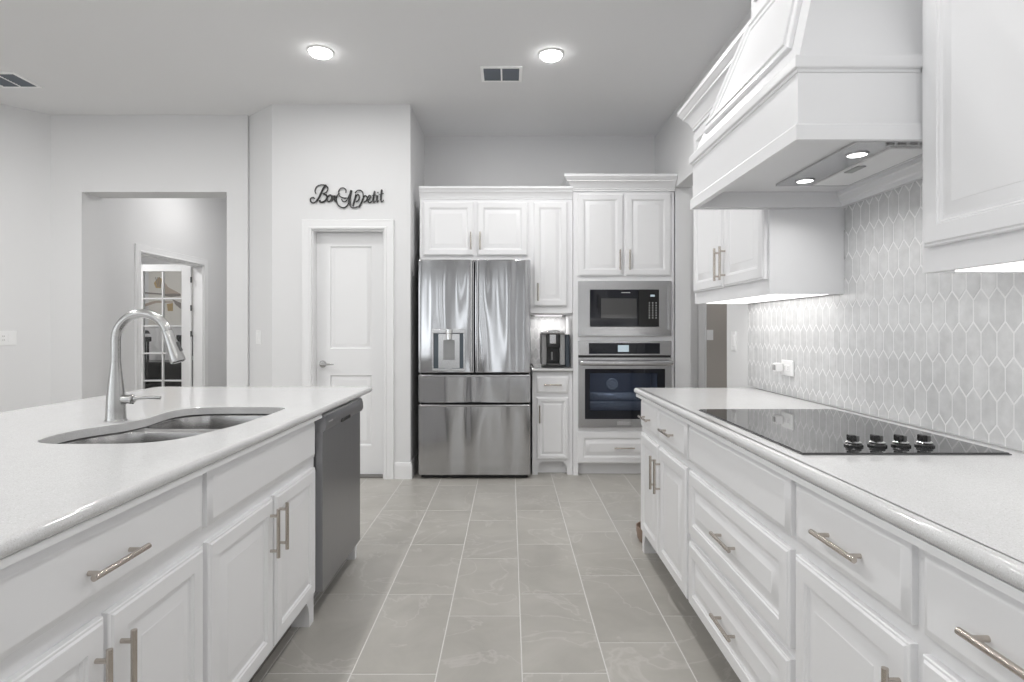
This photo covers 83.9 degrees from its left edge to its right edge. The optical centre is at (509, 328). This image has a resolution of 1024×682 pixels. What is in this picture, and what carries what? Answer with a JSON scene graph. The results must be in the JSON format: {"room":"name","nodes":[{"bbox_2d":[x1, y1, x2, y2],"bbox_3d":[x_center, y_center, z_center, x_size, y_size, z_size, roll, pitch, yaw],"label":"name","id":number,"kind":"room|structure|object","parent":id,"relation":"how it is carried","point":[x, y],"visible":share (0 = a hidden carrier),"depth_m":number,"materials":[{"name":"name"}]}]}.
{"room":"kitchen","nodes":[
{"label":"kitchen","id":0,"kind":"room"},
{"bbox_2d":[0,104,50,411],"bbox_3d":[-4.597,-0.310,4.378,0.198,3.100,2.017,0,0,42],"label":"wall","id":1,"kind":"structure","parent":0,"point":[25,135],"depth_m":4.82,"materials":[{"name":"white paint"}]},
{"bbox_2d":[0,331,16,344],"bbox_3d":[-4.174,0.075,4.733,0.010,0.120,0.120,0,0,41],"label":"light switch","id":2,"kind":"object","parent":1,"relation":"attached to","point":[6,337],"visible":1,"depth_m":4.74,"materials":[{"name":"white plastic"}]},
{"bbox_2d":[1,334,5,341],"bbox_3d":[-4.188,0.075,4.714,0.004,0.066,0.033,0,0,41],"label":"receptacle","id":3,"kind":"object","parent":2,"relation":"attached to","point":[3,336],"depth_m":4.71,"materials":[{"name":"white plastic"}]},
{"bbox_2d":[51,115,248,403],"bbox_3d":[-3.135,-0.310,5.070,1.710,3.100,0.240,0,0,0],"label":"wall","id":4,"kind":"structure","parent":0,"point":[94,158],"depth_m":4.95,"materials":[{"name":"white paint"}]},
{"bbox_2d":[101,198,226,395],"bbox_3d":[-3.880,-0.310,6.530,0.120,3.100,2.680,0,0,0],"label":"wall","id":5,"kind":"structure","parent":0,"point":[195,227],"depth_m":6.11,"materials":[{"name":"white paint"}]},
{"bbox_2d":[141,264,191,388],"bbox_3d":[-4.298,0.212,7.046,0.723,2.025,0.107,0,0,0],"label":"door","id":6,"kind":"structure","parent":5,"relation":"in","point":[186,270],"depth_m":7.06,"materials":[{"name":"white paint"}]},
{"bbox_2d":[134,243,207,390],"bbox_3d":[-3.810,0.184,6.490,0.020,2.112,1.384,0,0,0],"label":"trim","id":7,"kind":"structure","parent":5,"relation":"attached to","point":[138,248],"depth_m":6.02,"materials":[{"name":"white paint"}]},
{"bbox_2d":[141,257,192,359],"bbox_3d":[-5.170,-0.310,8.960,2.460,3.100,0.120,0,0,0],"label":"wall","id":8,"kind":"structure","parent":0,"point":[155,345],"depth_m":8.90,"materials":[{"name":"white paint"}]},
{"bbox_2d":[145,267,192,325],"bbox_3d":[-4.995,-0.500,8.873,1.389,0.920,0.044,0,0,0],"label":"wall art","id":9,"kind":"object","parent":8,"relation":"attached to","point":[173,280],"visible":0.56,"depth_m":8.86,"materials":[{"name":"beige paper"}]},
{"bbox_2d":[165,293,180,296],"bbox_3d":[-5.246,-0.525,8.852,0.264,0.054,0.003,0,0,0],"label":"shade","id":10,"kind":"object","parent":8,"relation":"attached to","point":[166,294],"depth_m":8.85,"materials":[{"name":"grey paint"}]},
{"bbox_2d":[249,105,271,386],"bbox_3d":[-2.125,-0.310,4.950,0.533,3.100,0.153,0,0,40],"label":"wall","id":11,"kind":"structure","parent":0,"point":[260,122],"depth_m":4.84,"materials":[{"name":"white paint"}]},
{"bbox_2d":[256,330,260,343],"bbox_3d":[-2.153,0.070,4.867,0.075,0.120,0.010,0,0,40],"label":"light switch","id":12,"kind":"object","parent":11,"relation":"attached to","point":[258,332],"visible":1,"depth_m":4.85,"materials":[{"name":"white plastic"}]},
{"bbox_2d":[272,104,412,462],"bbox_3d":[-1.397,-0.310,4.780,1.145,3.100,0.120,0,0,0],"label":"wall","id":13,"kind":"structure","parent":0,"point":[368,148],"depth_m":4.72,"materials":[{"name":"white paint"}]},
{"bbox_2d":[310,184,383,207],"bbox_3d":[-1.347,-1.096,4.708,0.616,0.200,0.019,0,0,0],"label":"wall sign","id":14,"kind":"object","parent":13,"relation":"attached to","point":[348,198],"visible":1,"depth_m":4.70,"materials":[{"name":"grey metal"}]},
{"bbox_2d":[302,219,393,478],"bbox_3d":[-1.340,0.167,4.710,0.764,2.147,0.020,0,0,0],"label":"trim","id":15,"kind":"structure","parent":13,"relation":"attached to","point":[308,225],"depth_m":4.70,"materials":[{"name":"white paint"}]},
{"bbox_2d":[317,233,382,473],"bbox_3d":[-1.340,0.206,4.786,0.574,2.032,0.098,0,0,0],"label":"door","id":16,"kind":"structure","parent":13,"relation":"in","point":[349,265],"depth_m":4.80,"materials":[{"name":"white paint"}]},
{"bbox_2d":[360,474,382,477],"bbox_3d":[-1.340,1.234,4.790,0.576,0.012,0.100,0,0,0],"label":"trim","id":17,"kind":"structure","parent":13,"relation":"attached to","point":[361,475],"depth_m":4.76,"materials":[{"name":"grey wood"}]},
{"bbox_2d":[0,0,750,135],"bbox_3d":[-1.400,-1.910,2.750,11.200,0.100,15.300,0,0,0],"label":"ceiling","id":18,"kind":"structure","parent":0,"point":[626,66],"depth_m":3.88,"materials":[{"name":"white paint"}]},
{"bbox_2d":[0,72,42,87],"bbox_3d":[-3.740,-1.855,4.250,0.300,0.010,0.260,0,0,0],"label":"ceiling vent","id":19,"kind":"object","parent":18,"relation":"in","point":[7,79],"visible":1,"depth_m":4.27,"materials":[{"name":"white metal"}]},
{"bbox_2d":[307,45,333,58],"bbox_3d":[-1.270,-1.845,3.820,0.176,0.029,0.176,0,0,0],"label":"recessed light","id":20,"kind":"object","parent":18,"relation":"in","point":[317,51],"visible":1,"depth_m":3.79,"materials":[{"name":"white plastic"}]},
{"bbox_2d":[480,66,521,81],"bbox_3d":[-0.062,-1.855,4.152,0.300,0.010,0.245,0,0,0],"label":"ceiling vent","id":21,"kind":"object","parent":18,"relation":"in","point":[488,73],"visible":1,"depth_m":4.13,"materials":[{"name":"white metal"}]},
{"bbox_2d":[538,48,563,61],"bbox_3d":[0.278,-1.845,3.860,0.176,0.029,0.176,0,0,0],"label":"recessed light","id":22,"kind":"object","parent":18,"relation":"in","point":[549,54],"visible":1,"depth_m":3.82,"materials":[{"name":"white plastic"}]},
{"bbox_2d":[413,111,423,457],"bbox_3d":[-0.885,-0.310,5.230,0.120,3.100,0.780,0,0,0],"label":"wall","id":23,"kind":"structure","parent":0,"point":[418,136],"depth_m":5.03,"materials":[{"name":"white paint"}]},
{"bbox_2d":[394,453,417,478],"bbox_3d":[-0.883,1.171,5.098,0.144,0.138,0.784,0,0,0],"label":"baseboard","id":24,"kind":"structure","parent":23,"relation":"attached to","point":[402,470],"depth_m":4.71,"materials":[{"name":"white paint"}]},
{"bbox_2d":[252,458,740,681],"bbox_3d":[-1.400,1.280,2.750,11.200,0.080,15.300,0,0,0],"label":"floor","id":25,"kind":"structure","parent":0,"point":[542,577],"depth_m":2.62,"materials":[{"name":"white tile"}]},
{"bbox_2d":[0,463,213,681],"bbox_3d":[-1.137,0.801,1.163,0.713,0.878,0.745,0,0,0],"label":"base cabinet","id":26,"kind":"object","parent":25,"relation":"on","point":[115,595],"visible":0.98,"depth_m":1.17,"materials":[{"name":"white paint"}]},
{"bbox_2d":[145,337,151,384],"bbox_3d":[-5.255,0.675,7.880,0.518,1.130,0.544,0,0,0],"label":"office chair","id":27,"kind":"object","parent":25,"relation":"on","point":[147,339],"visible":0.19,"depth_m":8.10,"materials":[{"name":"black plastic"}]},
{"bbox_2d":[145,360,192,388],"bbox_3d":[-4.950,0.860,8.545,1.500,0.760,0.590,0,0,0],"label":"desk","id":28,"kind":"object","parent":25,"relation":"on","point":[172,371],"visible":0.05,"depth_m":8.78,"materials":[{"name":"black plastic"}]},
{"bbox_2d":[176,335,192,360],"bbox_3d":[-4.700,0.285,8.510,0.560,0.390,0.180,0,0,0],"label":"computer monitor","id":29,"kind":"object","parent":28,"relation":"on","point":[178,337],"visible":0.14,"depth_m":8.50,"materials":[{"name":"black plastic"}]},
{"bbox_2d":[200,414,321,681],"bbox_3d":[-1.137,0.801,1.978,0.713,0.878,0.885,0,0,0],"label":"base cabinet","id":30,"kind":"object","parent":25,"relation":"on","point":[257,534],"visible":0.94,"depth_m":1.84,"materials":[{"name":"white paint"}]},
{"bbox_2d":[314,397,362,599],"bbox_3d":[-1.116,0.803,2.740,0.668,0.874,0.620,0,0,0],"label":"dishwasher","id":31,"kind":"object","parent":25,"relation":"on","point":[337,433],"visible":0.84,"depth_m":2.63,"materials":[{"name":"grey metal"}]},
{"bbox_2d":[346,544,356,559],"bbox_3d":[-1.164,0.801,3.081,0.660,0.878,0.038,0,0,0],"label":"end panel","id":32,"kind":"object","parent":25,"relation":"on","point":[352,556],"visible":0.11,"depth_m":3.06,"materials":[{"name":"white paint"}]},
{"bbox_2d":[418,260,529,476],"bbox_3d":[-0.295,0.332,5.044,0.928,1.809,0.792,0,0,0],"label":"refrigerator","id":33,"kind":"object","parent":25,"relation":"on","point":[474,316],"visible":1,"depth_m":4.70,"materials":[{"name":"grey metal"}]},
{"bbox_2d":[530,369,572,474],"bbox_3d":[0.361,0.801,5.146,0.342,0.878,0.698,0,0,0],"label":"base cabinet","id":34,"kind":"object","parent":25,"relation":"on","point":[551,393],"visible":0.98,"depth_m":4.84,"materials":[{"name":"white paint"}]},
{"bbox_2d":[530,363,572,371],"bbox_3d":[0.357,0.347,5.154,0.351,0.030,0.677,0,0,0],"label":"countertop","id":35,"kind":"structure","parent":34,"relation":"on","point":[534,367],"depth_m":4.82,"materials":[{"name":"white stone"}]},
{"bbox_2d":[540,330,569,366],"bbox_3d":[0.397,0.169,5.052,0.250,0.326,0.296,0,0,0],"label":"coffee maker","id":36,"kind":"object","parent":35,"relation":"on","point":[554,344],"visible":1,"depth_m":4.95,"materials":[{"name":"black plastic"}]},
{"bbox_2d":[560,174,676,474],"bbox_3d":[0.925,-0.028,5.122,0.940,2.535,0.745,0,0,0],"label":"tall cabinet","id":37,"kind":"object","parent":25,"relation":"on","point":[623,224],"visible":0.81,"depth_m":4.81,"materials":[{"name":"white paint"}]},
{"bbox_2d":[578,281,670,335],"bbox_3d":[0.968,-0.173,5.040,0.785,0.463,0.520,0,0,0],"label":"microwave","id":38,"kind":"object","parent":37,"relation":"in","point":[605,308],"visible":1,"depth_m":4.80,"materials":[{"name":"silver metal"}]},
{"bbox_2d":[578,341,672,426],"bbox_3d":[0.968,0.464,5.055,0.785,0.726,0.690,0,0,0],"label":"wall oven","id":39,"kind":"object","parent":37,"relation":"in","point":[609,372],"visible":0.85,"depth_m":4.80,"materials":[{"name":"grey metal"}]},
{"bbox_2d":[636,521,641,541],"bbox_3d":[0.835,1.196,3.335,0.192,0.088,0.192,0,0,0],"label":"pet bowl","id":40,"kind":"object","parent":25,"relation":"on","point":[638,525],"visible":0.18,"depth_m":3.31,"materials":[{"name":"silver wood"}]},
{"bbox_2d":[636,394,690,599],"bbox_3d":[1.024,0.801,2.760,0.673,0.878,0.861,0,0,0],"label":"base cabinet","id":41,"kind":"object","parent":25,"relation":"on","point":[665,462],"visible":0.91,"depth_m":2.63,"materials":[{"name":"white paint"}]},
{"bbox_2d":[683,418,798,681],"bbox_3d":[1.024,0.801,1.897,0.673,0.878,0.865,0,0,0],"label":"base cabinet","id":42,"kind":"object","parent":25,"relation":"on","point":[744,544],"visible":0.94,"depth_m":1.76,"materials":[{"name":"white paint"}]},
{"bbox_2d":[784,470,923,681],"bbox_3d":[1.024,0.801,1.242,0.673,0.878,0.444,0,0,0],"label":"base cabinet","id":43,"kind":"object","parent":25,"relation":"on","point":[860,584],"visible":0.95,"depth_m":1.20,"materials":[{"name":"white paint"}]},
{"bbox_2d":[904,531,1023,681],"bbox_3d":[1.024,0.801,0.794,0.673,0.878,0.451,0,0,0],"label":"base cabinet","id":44,"kind":"object","parent":25,"relation":"on","point":[974,618],"visible":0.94,"depth_m":0.90,"materials":[{"name":"white paint"}]},
{"bbox_3d":[-1.137,0.801,0.330,0.713,0.878,0.920,0,0,0],"label":"cabinet","id":45,"kind":"object","parent":25,"relation":"on","visible":0},
{"bbox_2d":[0,387,371,558],"bbox_3d":[-1.415,0.347,1.575,1.250,0.030,3.450,0,0,0],"label":"countertop","id":46,"kind":"structure","parent":45,"relation":"on","point":[48,488],"depth_m":1.60,"materials":[{"name":"white stone"}]},
{"bbox_2d":[104,309,185,421],"bbox_3d":[-1.321,0.130,2.065,0.286,0.404,0.072,0,0,0],"label":"faucet","id":47,"kind":"object","parent":46,"relation":"on","point":[116,399],"visible":1,"depth_m":2.05,"materials":[{"name":"grey metal"}]},
{"bbox_2d":[58,414,269,443],"bbox_3d":[-1.185,0.470,2.037,0.570,0.210,0.843,0,0,0],"label":"sink","id":48,"kind":"object","parent":46,"relation":"in","point":[189,425],"visible":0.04,"depth_m":2.07,"materials":[{"name":"silver metal"}]},
{"bbox_3d":[1.024,0.801,0.119,0.673,0.878,0.899,0,0,0],"label":"base cabinet","id":49,"kind":"object","parent":25,"relation":"on","visible":0},
{"bbox_2d":[634,388,1023,590],"bbox_3d":[1.048,0.347,1.442,0.696,0.030,3.585,0,0,0],"label":"countertop","id":50,"kind":"structure","parent":49,"relation":"on","point":[969,507],"depth_m":1.24,"materials":[{"name":"white stone"}]},
{"bbox_2d":[699,409,1011,454],"bbox_3d":[1.045,0.313,1.912,0.550,0.038,0.826,0,0,0],"label":"cooktop","id":51,"kind":"object","parent":50,"relation":"in","point":[801,431],"visible":1,"depth_m":1.78,"materials":[{"name":"black glass"}]},
{"bbox_2d":[424,136,654,457],"bbox_3d":[0.275,-0.310,5.560,2.250,3.100,0.120,0,0,0],"label":"wall","id":52,"kind":"structure","parent":0,"point":[448,160],"depth_m":5.50,"materials":[{"name":"white paint"}]},
{"bbox_2d":[419,186,530,260],"bbox_3d":[-0.296,-0.894,5.146,0.943,0.619,0.698,0,0,0],"label":"upper cabinet","id":53,"kind":"object","parent":52,"relation":"attached to","point":[474,223],"visible":0.94,"depth_m":4.83,"materials":[{"name":"white paint"}]},
{"bbox_2d":[530,315,564,362],"bbox_3d":[0.357,0.098,5.495,0.350,0.468,0.009,0,0,0],"label":"backsplash","id":54,"kind":"structure","parent":52,"relation":"attached to","point":[538,324],"depth_m":5.49,"materials":[{"name":"white tile"}]},
{"bbox_2d":[530,186,572,314],"bbox_3d":[0.353,-0.670,5.146,0.357,1.068,0.698,0,0,0],"label":"upper cabinet","id":55,"kind":"object","parent":52,"relation":"attached to","point":[551,262],"visible":0.98,"depth_m":4.83,"materials":[{"name":"white paint"}]},
{"bbox_2d":[534,314,562,315],"bbox_3d":[0.360,-0.129,5.360,0.260,0.014,0.100,0,0,0],"label":"light","id":56,"kind":"object","parent":55,"relation":"attached to","point":[535,314],"visible":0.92,"depth_m":5.31,"materials":[{"name":"white plastic"}]},
{"bbox_2d":[691,186,697,387],"bbox_3d":[2.565,-0.310,5.660,2.070,3.100,0.120,0,0,0],"label":"wall","id":57,"kind":"structure","parent":0,"point":[694,307],"depth_m":5.60,"materials":[{"name":"white paint"}]},
{"bbox_2d":[698,304,705,387],"bbox_3d":[2.337,0.174,5.590,0.989,2.132,0.020,0,0,0],"label":"trim","id":58,"kind":"structure","parent":57,"relation":"attached to","point":[701,307],"depth_m":5.58,"materials":[{"name":"white paint"}]},
{"bbox_2d":[706,304,726,387],"bbox_3d":[2.500,-0.310,6.760,2.200,3.100,0.120,0,0,0],"label":"wall","id":59,"kind":"structure","parent":0,"point":[716,314],"depth_m":6.70,"materials":[{"name":"grey paint"}]},
{"bbox_2d":[707,330,712,339],"bbox_3d":[2.350,0.070,6.695,0.075,0.120,0.010,0,0,0],"label":"light switch","id":60,"kind":"object","parent":59,"relation":"attached to","point":[709,332],"visible":1,"depth_m":6.70,"materials":[{"name":"white plastic"}]},
{"bbox_2d":[655,9,1022,451],"bbox_3d":[1.465,-0.310,0.550,0.130,3.100,10.100,0,0,0],"label":"wall","id":61,"kind":"structure","parent":0,"point":[674,142],"depth_m":4.83,"materials":[{"name":"white paint"}]},
{"bbox_2d":[731,331,736,350],"bbox_3d":[1.395,0.075,3.560,0.010,0.125,0.075,0,0,0],"label":"light switch","id":62,"kind":"object","parent":61,"relation":"attached to","point":[733,333],"visible":1,"depth_m":3.54,"materials":[{"name":"white plastic"}]},
{"bbox_2d":[677,19,844,303],"bbox_3d":[1.200,-0.719,2.893,0.397,1.146,1.035,0,0,0],"label":"upper cabinet","id":63,"kind":"object","parent":61,"relation":"attached to","point":[738,254],"visible":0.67,"depth_m":2.48,"materials":[{"name":"white paint"}]},
{"bbox_2d":[707,294,827,303],"bbox_3d":[1.245,-0.153,2.860,0.230,0.014,0.880,0,0,0],"label":"light","id":64,"kind":"object","parent":63,"relation":"attached to","point":[771,297],"visible":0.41,"depth_m":2.73,"materials":[{"name":"white plastic"}]},
{"bbox_2d":[782,360,793,376],"bbox_3d":[1.384,0.195,2.845,0.009,0.078,0.120,0,0,0],"label":"power outlet","id":65,"kind":"object","parent":61,"relation":"attached to","point":[788,366],"visible":0.98,"depth_m":2.83,"materials":[{"name":"white plastic"}]},
{"bbox_2d":[772,363,782,371],"bbox_3d":[1.357,0.194,2.893,0.043,0.044,0.043,0,0,0],"label":"plug adapter","id":66,"kind":"object","parent":65,"relation":"attached to","point":[777,367],"visible":1,"depth_m":2.87,"materials":[{"name":"white plastic"}]},
{"bbox_2d":[783,364,789,371],"bbox_3d":[1.381,0.195,2.845,0.004,0.033,0.066,0,0,0],"label":"receptacle","id":67,"kind":"object","parent":65,"relation":"attached to","point":[786,367],"depth_m":2.84,"materials":[{"name":"white plastic"}]},
{"bbox_2d":[689,0,922,209],"bbox_3d":[1.072,-1.179,1.938,0.648,1.362,0.889,0,0,0],"label":"range hood","id":68,"kind":"object","parent":61,"relation":"attached to","point":[818,103],"visible":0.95,"depth_m":1.65,"materials":[{"name":"white paint"}]},
{"bbox_2d":[747,179,1023,451],"bbox_3d":[1.395,-0.114,1.495,0.009,0.892,3.690,0,0,0],"label":"backsplash","id":69,"kind":"structure","parent":61,"relation":"attached to","point":[942,352],"depth_m":2.02,"materials":[{"name":"white tile"}]},
{"bbox_2d":[922,0,1023,272],"bbox_3d":[1.198,-0.719,1.040,0.393,1.146,0.909,0,0,0],"label":"upper cabinet","id":70,"kind":"object","parent":61,"relation":"attached to","point":[973,50],"visible":0.94,"depth_m":1.31,"materials":[{"name":"white paint"}]},
{"bbox_2d":[955,261,1023,271],"bbox_3d":[1.245,-0.153,1.040,0.230,0.014,0.840,0,0,0],"label":"light","id":71,"kind":"object","parent":70,"relation":"attached to","point":[1018,266],"visible":0.57,"depth_m":1.38,"materials":[{"name":"white plastic"}]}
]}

